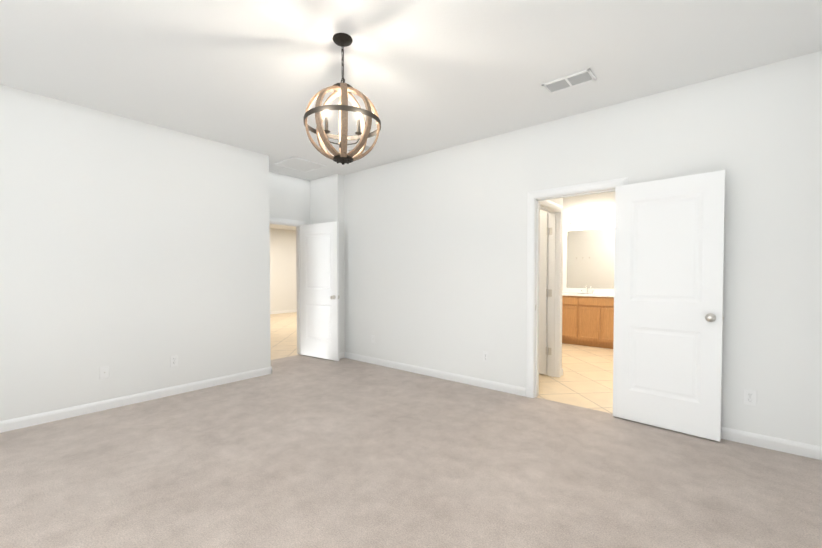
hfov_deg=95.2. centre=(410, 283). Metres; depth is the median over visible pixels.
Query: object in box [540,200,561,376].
door frame
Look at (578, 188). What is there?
door frame
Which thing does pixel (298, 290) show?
door frame
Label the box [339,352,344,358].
baseboard
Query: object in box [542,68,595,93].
ceiling vent
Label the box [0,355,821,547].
floor
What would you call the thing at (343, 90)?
orb chandelier
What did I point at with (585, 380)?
room
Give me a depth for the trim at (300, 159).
5.12 m
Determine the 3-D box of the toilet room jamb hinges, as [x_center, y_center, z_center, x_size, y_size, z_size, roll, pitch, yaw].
[1.736,0.103,4.681,0.048,1.590,0.012,1,2,40]
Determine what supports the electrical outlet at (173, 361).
attached to the wall at (134, 255)
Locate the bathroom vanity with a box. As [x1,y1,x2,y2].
[562,294,613,348]
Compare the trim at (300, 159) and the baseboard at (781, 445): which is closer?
the baseboard at (781, 445)
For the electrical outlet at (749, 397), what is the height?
0.114 m
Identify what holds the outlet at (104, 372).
attached to the wall at (134, 255)
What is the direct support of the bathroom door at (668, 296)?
in the wall at (755, 134)
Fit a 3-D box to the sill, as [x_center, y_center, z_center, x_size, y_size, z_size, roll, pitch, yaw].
[1.563,1.216,3.635,0.785,0.060,0.035,1,2,40]
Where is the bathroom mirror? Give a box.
[567,228,614,288]
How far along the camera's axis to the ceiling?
2.62 m
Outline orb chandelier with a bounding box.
[304,33,380,164]
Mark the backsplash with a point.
(565, 290)
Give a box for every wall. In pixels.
[0,84,270,420]
[269,171,309,224]
[270,228,296,311]
[344,50,821,446]
[549,198,562,367]
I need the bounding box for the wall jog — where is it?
[310,173,344,352]
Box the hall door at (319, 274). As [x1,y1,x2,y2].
[300,221,339,360]
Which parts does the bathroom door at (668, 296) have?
knob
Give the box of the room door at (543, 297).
[539,213,547,373]
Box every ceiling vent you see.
[347,144,375,151]
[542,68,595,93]
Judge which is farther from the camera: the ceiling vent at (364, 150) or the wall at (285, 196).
the wall at (285, 196)
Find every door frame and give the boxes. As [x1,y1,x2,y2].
[269,217,304,354]
[526,177,627,397]
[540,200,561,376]
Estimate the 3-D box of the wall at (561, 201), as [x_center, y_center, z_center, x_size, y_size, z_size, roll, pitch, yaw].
[1.568,-0.223,4.403,0.120,2.785,0.920,1,2,40]
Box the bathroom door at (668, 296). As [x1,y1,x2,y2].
[613,170,724,441]
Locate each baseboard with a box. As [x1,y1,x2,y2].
[0,367,271,432]
[270,309,296,313]
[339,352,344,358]
[345,352,525,396]
[721,427,821,459]
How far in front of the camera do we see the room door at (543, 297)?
4.74 m
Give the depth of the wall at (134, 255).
3.60 m
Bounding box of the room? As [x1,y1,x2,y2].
[270,158,614,413]
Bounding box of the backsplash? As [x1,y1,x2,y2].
[562,288,613,293]
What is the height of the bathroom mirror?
1.105 m
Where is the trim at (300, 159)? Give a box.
[273,157,326,172]
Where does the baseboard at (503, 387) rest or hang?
attached to the wall at (755, 134)
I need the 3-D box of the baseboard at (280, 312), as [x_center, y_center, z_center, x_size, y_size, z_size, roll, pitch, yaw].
[-5.686,0.989,10.743,0.013,0.090,8.500,1,2,40]
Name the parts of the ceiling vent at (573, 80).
ceiling air vent grille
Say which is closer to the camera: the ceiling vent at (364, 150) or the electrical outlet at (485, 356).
the electrical outlet at (485, 356)
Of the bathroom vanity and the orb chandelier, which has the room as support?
the bathroom vanity
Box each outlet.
[100,366,108,378]
[170,355,177,366]
[483,351,488,361]
[744,389,756,405]
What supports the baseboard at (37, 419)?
attached to the wall at (134, 255)
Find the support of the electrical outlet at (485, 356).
attached to the wall at (755, 134)
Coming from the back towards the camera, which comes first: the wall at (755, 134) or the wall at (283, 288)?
the wall at (283, 288)
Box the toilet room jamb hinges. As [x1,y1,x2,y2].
[548,228,551,354]
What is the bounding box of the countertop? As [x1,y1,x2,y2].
[598,294,613,297]
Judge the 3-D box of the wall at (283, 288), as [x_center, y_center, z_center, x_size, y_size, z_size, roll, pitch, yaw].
[-5.730,-0.359,10.750,0.100,2.785,8.500,1,2,40]
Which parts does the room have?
ceiling hatch panel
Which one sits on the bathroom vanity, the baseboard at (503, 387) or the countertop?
the countertop
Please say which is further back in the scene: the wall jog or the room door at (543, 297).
the wall jog
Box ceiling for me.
[0,0,821,230]
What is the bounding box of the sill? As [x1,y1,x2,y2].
[535,397,612,414]
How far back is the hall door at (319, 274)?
5.65 m

